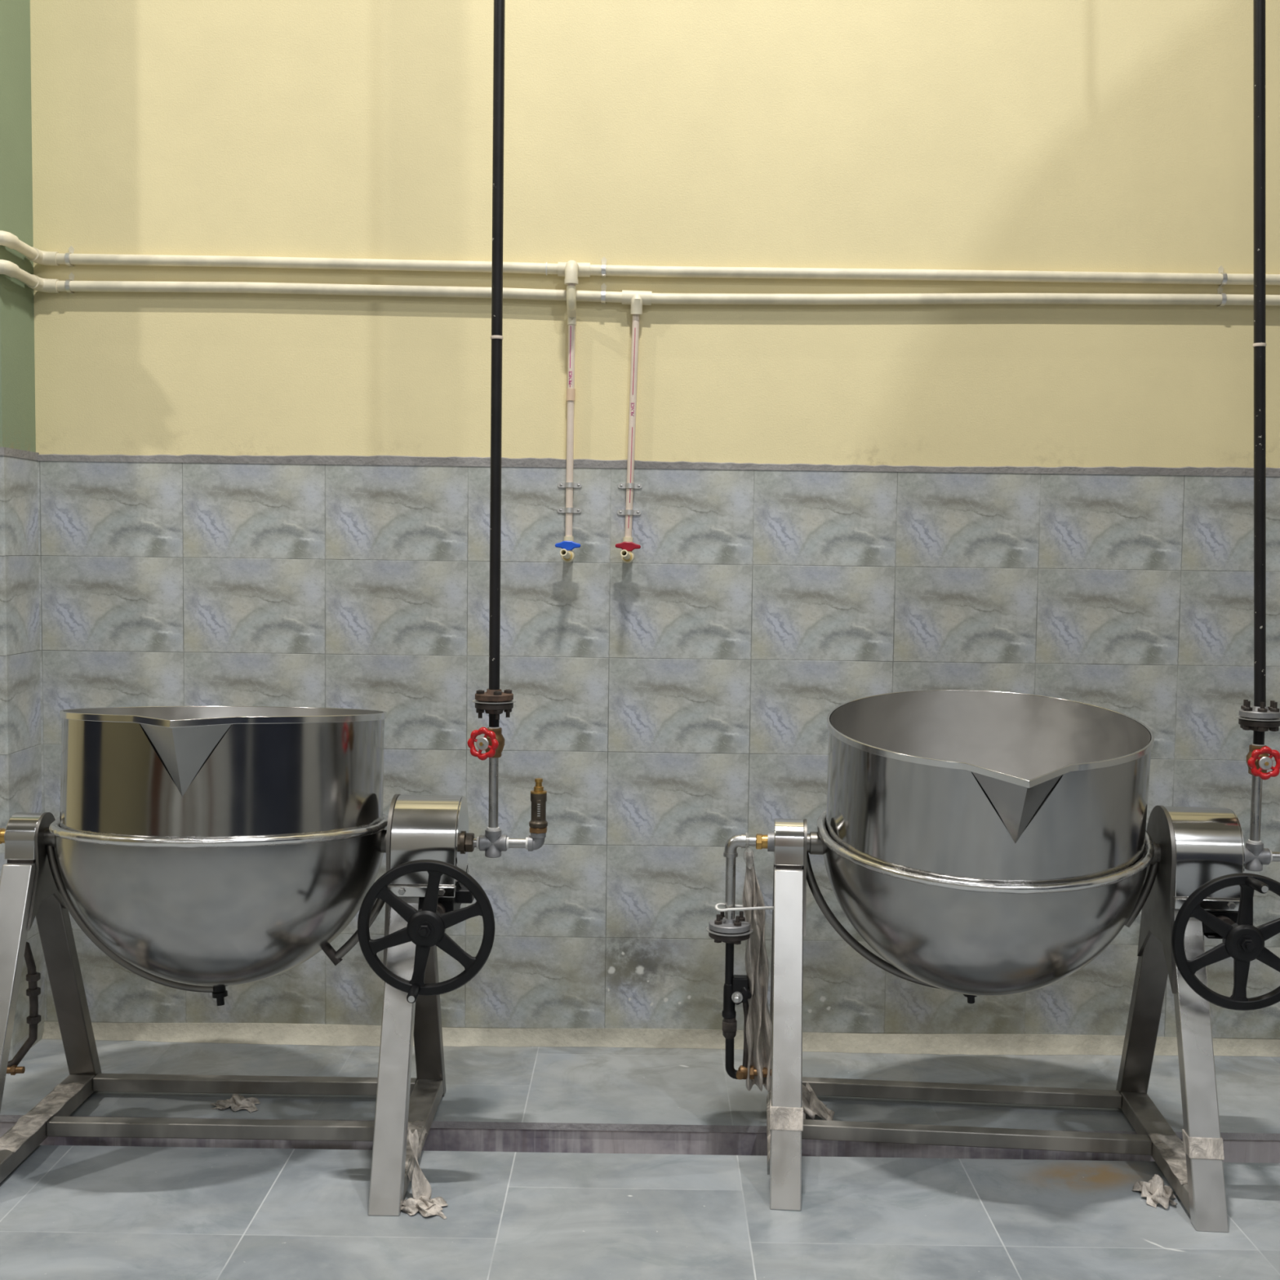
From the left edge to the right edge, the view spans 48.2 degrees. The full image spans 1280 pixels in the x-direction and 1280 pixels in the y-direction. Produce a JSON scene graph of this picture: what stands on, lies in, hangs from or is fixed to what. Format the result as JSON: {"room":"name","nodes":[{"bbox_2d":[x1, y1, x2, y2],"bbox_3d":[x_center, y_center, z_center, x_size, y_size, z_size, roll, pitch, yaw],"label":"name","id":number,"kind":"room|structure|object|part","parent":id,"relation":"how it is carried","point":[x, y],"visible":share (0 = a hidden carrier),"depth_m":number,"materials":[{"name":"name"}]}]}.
{"room":"commercial kitchen","nodes":[
{"label":"commercial kitchen","id":0,"kind":"room"},
{"bbox_2d":[0,0,35,452],"bbox_3d":[-2.180,-1.967,4.412,0.585,6.500,0.435,1,4,0],"label":"wall","id":1,"kind":"structure","parent":0,"point":[17,363],"depth_m":4.35,"materials":[{"name":"green paint"}]},
{"bbox_2d":[0,447,39,460],"bbox_3d":[-2.193,-0.574,4.392,0.595,0.025,0.245,1,4,0],"label":"trim","id":2,"kind":"structure","parent":1,"relation":"attached to","point":[6,451],"depth_m":4.37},
{"bbox_2d":[0,455,44,1061],"bbox_3d":[-2.206,0.360,4.450,0.593,1.850,0.243,1,4,0],"label":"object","id":3,"kind":"structure","parent":1,"relation":"attached to","point":[20,759],"depth_m":4.40,"materials":[{"name":"tile"}]},
{"bbox_2d":[0,1039,1279,1279],"bbox_3d":[-1.787,1.612,0.138,11.800,0.110,9.400,1,4,0],"label":"floor","id":4,"kind":"structure","parent":0,"point":[546,1162],"depth_m":3.60,"materials":[{"name":"grey stone"}]},
{"bbox_2d":[209,1093,260,1112],"bbox_3d":[-1.149,1.306,4.063,0.145,0.035,0.099,1,4,0],"label":"scrap","id":5,"kind":"object","parent":4,"relation":"on","point":[237,1102],"visible":1,"depth_m":4.05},
{"bbox_2d":[0,706,494,1216],"bbox_3d":[-1.007,0.749,3.745,1.320,1.190,0.960,1,4,0],"label":"kettle","id":6,"kind":"object","parent":4,"relation":"on","point":[203,849],"depth_m":3.49,"materials":[{"name":"metal"}]},
{"bbox_3d":[-1.608,0.967,3.567,0.076,0.762,0.359,1,4,0],"label":"leg","id":7,"kind":"part","parent":6,"relation":"part of","materials":[{"name":"metal"}]},
{"bbox_2d":[0,828,40,1075],"bbox_3d":[-1.710,0.825,3.777,0.223,0.675,0.126,1,4,0],"label":"pipe","id":8,"kind":"object","parent":6,"relation":"attached to","point":[33,976],"visible":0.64,"depth_m":3.80,"materials":[{"name":"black metal"}]},
{"bbox_3d":[-1.603,0.579,3.761,0.068,0.033,0.120,1,4,0],"label":"bearing seat","id":9,"kind":"part","parent":6,"relation":"part of","materials":[{"name":"metal"}]},
{"bbox_3d":[-1.560,0.594,3.762,0.007,0.284,0.232,1,4,0],"label":"gusset plate","id":10,"kind":"part","parent":6,"relation":"part of","materials":[{"name":"metal"}]},
{"bbox_3d":[-1.612,1.298,3.805,0.074,0.048,0.704,1,4,0],"label":"rail","id":11,"kind":"part","parent":6,"relation":"part of","materials":[{"name":"metal"}]},
{"bbox_3d":[-1.606,0.941,4.001,0.076,0.762,0.359,1,4,0],"label":"leg","id":12,"kind":"part","parent":6,"relation":"part of","materials":[{"name":"metal"}]},
{"bbox_3d":[-1.072,0.273,3.317,0.239,0.187,0.129,1,-1,0],"label":"pouring spout","id":13,"kind":"part","parent":6,"relation":"part of","materials":[{"name":"metal"}]},
{"bbox_3d":[-0.640,0.626,3.759,0.010,0.444,0.336,1,4,0],"label":"gusset plate","id":14,"kind":"part","parent":6,"relation":"part of","materials":[{"name":"metal"}]},
{"bbox_3d":[-0.605,0.980,3.563,0.076,0.762,0.359,1,4,0],"label":"leg","id":15,"kind":"part","parent":6,"relation":"part of","materials":[{"name":"metal"}]},
{"bbox_3d":[-0.544,0.849,3.437,0.025,0.026,0.092,1,4,-3],"label":"crank handle","id":16,"kind":"part","parent":6,"relation":"part of","materials":[{"name":"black metal"}]},
{"bbox_3d":[-0.541,1.278,3.479,0.047,0.167,0.064,-2,4,-36],"label":"film strip","id":17,"kind":"part","parent":6,"relation":"part of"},
{"bbox_3d":[-0.608,1.312,3.801,0.074,0.048,0.704,1,4,0],"label":"rail","id":18,"kind":"part","parent":6,"relation":"part of","materials":[{"name":"metal"}]},
{"bbox_3d":[-0.602,0.954,3.997,0.076,0.762,0.359,1,4,0],"label":"leg","id":19,"kind":"part","parent":6,"relation":"part of","materials":[{"name":"metal"}]},
{"bbox_3d":[-0.465,0.529,3.752,0.003,0.236,0.236,1,4,0],"label":"plate","id":20,"kind":"part","parent":6,"relation":"part of","materials":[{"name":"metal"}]},
{"bbox_2d":[401,1195,448,1218],"bbox_3d":[-0.527,1.355,3.449,0.137,0.029,0.112,1,4,0],"label":"scrap","id":21,"kind":"object","parent":4,"relation":"on","point":[427,1206],"visible":0.98,"depth_m":3.43,"materials":[{"name":"beige paper"}]},
{"bbox_2d":[802,1082,835,1120],"bbox_3d":[0.479,1.290,4.033,0.160,0.112,0.151,1,4,0],"label":"scrap","id":22,"kind":"object","parent":4,"relation":"on","point":[812,1105],"visible":0.46,"depth_m":4.01,"materials":[{"name":"grey fabric"}]},
{"bbox_2d":[766,689,1279,1232],"bbox_3d":[0.981,0.770,3.713,1.294,1.204,0.970,1,4,2],"label":"kettle","id":23,"kind":"object","parent":4,"relation":"on","point":[980,842],"visible":1,"depth_m":3.54,"materials":[{"name":"metal"}]},
{"bbox_2d":[706,831,774,1079],"bbox_3d":[0.272,0.847,3.837,0.191,0.675,0.126,1,4,5],"label":"pipe","id":24,"kind":"object","parent":23,"relation":"attached to","point":[728,929],"visible":1,"depth_m":3.82,"materials":[{"name":"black metal"}]},
{"bbox_2d":[715,902,773,911],"bbox_3d":[0.282,0.716,3.828,0.162,0.015,0.051,1,4,0],"label":"strap","id":25,"kind":"object","parent":24,"relation":"attached to","point":[739,907],"visible":0.93,"depth_m":3.81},
{"bbox_2d":[743,832,754,861],"bbox_3d":[0.291,0.562,3.818,0.032,0.095,0.047,1,4,0],"label":"knot","id":26,"kind":"object","parent":24,"relation":"attached to","point":[746,833],"visible":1,"depth_m":3.82,"materials":[{"name":"grey fabric"}]},
{"bbox_2d":[742,851,772,1091],"bbox_3d":[0.319,0.886,3.837,0.094,0.640,0.057,1,4,0],"label":"rag","id":27,"kind":"object","parent":24,"relation":"hanging from","point":[758,1024],"visible":0.99,"depth_m":3.83,"materials":[{"name":"grey fabric"}]},
{"bbox_3d":[0.386,1.321,3.856,0.074,0.048,0.704,1,4,5],"label":"rail","id":28,"kind":"part","parent":23,"relation":"part of","materials":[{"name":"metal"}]},
{"bbox_3d":[0.408,0.964,4.051,0.076,0.762,0.359,1,4,5],"label":"leg","id":29,"kind":"part","parent":23,"relation":"part of","materials":[{"name":"metal"}]},
{"bbox_3d":[0.372,0.990,3.619,0.076,0.762,0.359,1,4,5],"label":"leg","id":30,"kind":"part","parent":23,"relation":"part of","materials":[{"name":"metal"}]},
{"bbox_3d":[0.395,0.602,3.812,0.068,0.033,0.120,1,4,5],"label":"bearing seat","id":31,"kind":"part","parent":23,"relation":"part of","materials":[{"name":"metal"}]},
{"bbox_3d":[0.437,0.617,3.809,0.007,0.284,0.232,1,4,5],"label":"gusset plate","id":32,"kind":"part","parent":23,"relation":"part of","materials":[{"name":"silver metal"}]},
{"bbox_3d":[0.873,0.390,3.288,0.239,0.187,0.129,1,11,5],"label":"pouring spout","id":33,"kind":"part","parent":23,"relation":"part of","materials":[{"name":"metal"}]},
{"bbox_3d":[1.409,0.982,3.968,0.076,0.762,0.359,1,4,5],"label":"leg","id":34,"kind":"part","parent":23,"relation":"part of","materials":[{"name":"metal"}]},
{"bbox_3d":[1.386,1.339,3.773,0.074,0.048,0.704,1,4,5],"label":"rail","id":35,"kind":"part","parent":23,"relation":"part of","materials":[{"name":"metal"}]},
{"bbox_3d":[1.354,0.653,3.735,0.010,0.444,0.336,1,4,5],"label":"gusset plate","id":36,"kind":"part","parent":23,"relation":"part of","materials":[{"name":"metal"}]},
{"bbox_3d":[1.373,1.008,3.536,0.076,0.762,0.359,1,4,5],"label":"leg","id":37,"kind":"part","parent":23,"relation":"part of","materials":[{"name":"metal"}]},
{"bbox_3d":[1.528,0.557,3.714,0.003,0.236,0.236,1,4,5],"label":"plate","id":38,"kind":"part","parent":23,"relation":"part of","materials":[{"name":"silver metal"}]},
{"bbox_3d":[1.459,0.579,3.385,0.025,0.026,0.092,1,4,2],"label":"crank handle","id":39,"kind":"part","parent":23,"relation":"part of","materials":[{"name":"black metal"}]},
{"bbox_2d":[1132,1173,1177,1208],"bbox_3d":[1.286,1.357,3.552,0.102,0.059,0.135,1,4,0],"label":"scrap","id":40,"kind":"object","parent":4,"relation":"on","point":[1155,1191],"visible":1,"depth_m":3.54,"materials":[{"name":"beige paper"}]},
{"bbox_2d":[30,0,1279,467],"bbox_3d":[1.145,-1.930,4.516,6.065,6.500,0.200,1,4,0],"label":"wall","id":41,"kind":"structure","parent":0,"point":[1076,135],"depth_m":4.46,"materials":[{"name":"yellow paint"}]},
{"bbox_2d":[64,272,74,293],"bbox_3d":[-1.778,-1.117,4.460,0.018,0.065,0.039,1,4,0],"label":"clamp","id":42,"kind":"object","parent":41,"relation":"attached to","point":[71,276],"visible":1,"depth_m":4.45,"materials":[{"name":"metal"}]},
{"bbox_2d":[555,536,580,562],"bbox_3d":[-0.226,-0.282,4.452,0.077,0.082,0.122,3,4,29],"label":"tap","id":43,"kind":"object","parent":41,"relation":"attached to","point":[567,554],"visible":1,"depth_m":4.44,"materials":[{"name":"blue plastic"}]},
{"bbox_3d":[-0.229,-0.265,4.424,0.025,0.034,0.065,1,4,8],"label":"spout","id":44,"kind":"part","parent":43,"relation":"part of","materials":[{"name":"beige plastic"}]},
{"bbox_3d":[-0.225,-0.293,4.454,0.080,0.030,0.020,1,4,0],"label":"handle","id":45,"kind":"part","parent":43,"relation":"part of","materials":[{"name":"blue plastic"}]},
{"bbox_2d":[557,507,581,513],"bbox_3d":[-0.222,-0.407,4.494,0.076,0.016,0.025,1,4,0],"label":"saddle","id":46,"kind":"object","parent":41,"relation":"attached to","point":[577,510],"visible":1,"depth_m":4.50,"materials":[{"name":"metal"}]},
{"bbox_2d":[557,482,582,488],"bbox_3d":[-0.221,-0.486,4.489,0.076,0.016,0.025,1,4,0],"label":"saddle","id":47,"kind":"object","parent":41,"relation":"attached to","point":[575,485],"visible":1,"depth_m":4.50,"materials":[{"name":"metal"}]},
{"bbox_2d":[564,260,578,536],"bbox_3d":[-0.214,-0.740,4.436,0.043,0.860,0.107,1,4,0],"label":"pipe","id":48,"kind":"object","parent":41,"relation":"attached to","point":[571,268],"visible":1,"depth_m":4.46,"materials":[{"name":"beige plastic"}]},
{"bbox_2d":[600,283,606,303],"bbox_3d":[-0.114,-1.082,4.454,0.018,0.065,0.039,1,4,0],"label":"clamp","id":49,"kind":"object","parent":41,"relation":"attached to","point":[603,286],"visible":1,"depth_m":4.44,"materials":[{"name":"metal"}]},
{"bbox_2d":[615,537,640,563],"bbox_3d":[-0.039,-0.279,4.451,0.078,0.082,0.122,3,4,28],"label":"tap","id":50,"kind":"object","parent":41,"relation":"attached to","point":[627,556],"visible":1,"depth_m":4.44,"materials":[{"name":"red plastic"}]},
{"bbox_3d":[-0.043,-0.263,4.423,0.025,0.034,0.065,1,4,8],"label":"spout","id":51,"kind":"part","parent":50,"relation":"part of","materials":[{"name":"beige plastic"}]},
{"bbox_3d":[-0.037,-0.291,4.453,0.080,0.030,0.020,3,4,0],"label":"handle","id":52,"kind":"part","parent":50,"relation":"part of","materials":[{"name":"red plastic"}]},
{"bbox_2d":[617,509,640,515],"bbox_3d":[-0.034,-0.401,4.494,0.076,0.016,0.025,1,4,0],"label":"saddle","id":53,"kind":"object","parent":41,"relation":"attached to","point":[626,512],"visible":1,"depth_m":4.50,"materials":[{"name":"metal"}]},
{"bbox_2d":[617,483,642,488],"bbox_3d":[-0.031,-0.484,4.489,0.076,0.016,0.025,1,4,0],"label":"saddle","id":54,"kind":"object","parent":41,"relation":"attached to","point":[635,486],"visible":1,"depth_m":4.50,"materials":[{"name":"metal"}]},
{"bbox_2d":[624,293,642,537],"bbox_3d":[-0.016,-0.694,4.472,0.042,0.768,0.050,-2,4,-36],"label":"pipe","id":55,"kind":"object","parent":41,"relation":"attached to","point":[636,308],"visible":1,"depth_m":4.47,"materials":[{"name":"beige plastic"}]},
{"bbox_2d":[630,293,642,314],"bbox_3d":[-0.010,-1.044,4.449,0.038,0.065,0.046,1,4,0],"label":"pipe fitting","id":56,"kind":"object","parent":55,"relation":"attached to","point":[636,308],"depth_m":4.43,"materials":[{"name":"white plastic"}]},
{"bbox_2d":[0,230,1279,284],"bbox_3d":[0.842,-1.142,4.323,6.650,0.068,0.288,1,4,0],"label":"pipe","id":57,"kind":"object","parent":41,"relation":"attached to","point":[7,239],"visible":0.89,"depth_m":4.44,"materials":[{"name":"white paint"}]},
{"bbox_2d":[64,245,74,266],"bbox_3d":[-1.777,-1.199,4.455,0.018,0.065,0.039,1,4,0],"label":"clamp","id":58,"kind":"object","parent":57,"relation":"attached to","point":[71,250],"visible":1,"depth_m":4.45,"materials":[{"name":"metal"}]},
{"bbox_2d":[600,257,606,277],"bbox_3d":[-0.113,-1.163,4.449,0.018,0.065,0.039,1,4,0],"label":"clamp","id":59,"kind":"object","parent":57,"relation":"attached to","point":[603,260],"visible":1,"depth_m":4.44,"materials":[{"name":"metal"}]},
{"bbox_2d":[1217,265,1227,286],"bbox_3d":[1.809,-1.133,4.441,0.018,0.065,0.039,1,4,0],"label":"clamp","id":60,"kind":"object","parent":57,"relation":"attached to","point":[1220,269],"visible":1,"depth_m":4.43,"materials":[{"name":"metal"}]},
{"bbox_2d":[0,259,1279,306],"bbox_3d":[0.841,-1.058,4.328,6.650,0.069,0.288,1,4,0],"label":"pipe","id":61,"kind":"object","parent":41,"relation":"attached to","point":[7,268],"visible":0.94,"depth_m":4.44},
{"bbox_2d":[37,461,1279,1039],"bbox_3d":[1.115,0.372,4.552,6.065,1.800,0.008,1,4,0],"label":"wainscoting","id":62,"kind":"structure","parent":41,"relation":"attached to","point":[673,702],"depth_m":4.53,"materials":[{"name":"tile"}]},
{"bbox_2d":[37,453,1279,476],"bbox_3d":[1.127,-0.540,4.495,6.065,0.032,0.010,1,4,0],"label":"trim","id":63,"kind":"structure","parent":41,"relation":"attached to","point":[309,459],"depth_m":4.50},
{"bbox_2d":[41,1021,1279,1057],"bbox_3d":[1.096,1.294,4.585,6.050,0.055,0.057,1,4,0],"label":"baseboard","id":64,"kind":"structure","parent":41,"relation":"attached to","point":[270,1033],"depth_m":4.60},
{"bbox_2d":[1217,286,1226,306],"bbox_3d":[1.808,-1.071,4.445,0.018,0.065,0.039,1,4,0],"label":"clamp","id":65,"kind":"object","parent":41,"relation":"attached to","point":[1220,291],"visible":1,"depth_m":4.44,"materials":[{"name":"metal"}]},
{"bbox_3d":[-1.702,-4.980,-0.266,11.800,0.100,9.400,1,4,0],"label":"ceiling","id":66,"kind":"structure","parent":0,"visible":0},
{"bbox_2d":[466,0,547,857],"bbox_3d":[-0.323,-2.284,3.579,0.212,5.716,0.140,-1,4,-29],"label":"pipe","id":67,"kind":"object","parent":66,"relation":"hanging from","point":[494,701],"visible":1,"depth_m":3.68,"materials":[{"name":"black paint"}]},
{"bbox_2d":[1235,0,1279,871],"bbox_3d":[1.589,-2.256,3.525,0.362,5.716,0.142,1,4,5],"label":"pipe","id":68,"kind":"object","parent":66,"relation":"hanging from","point":[1260,718],"visible":0.92,"depth_m":3.64,"materials":[{"name":"black paint"}]}
]}

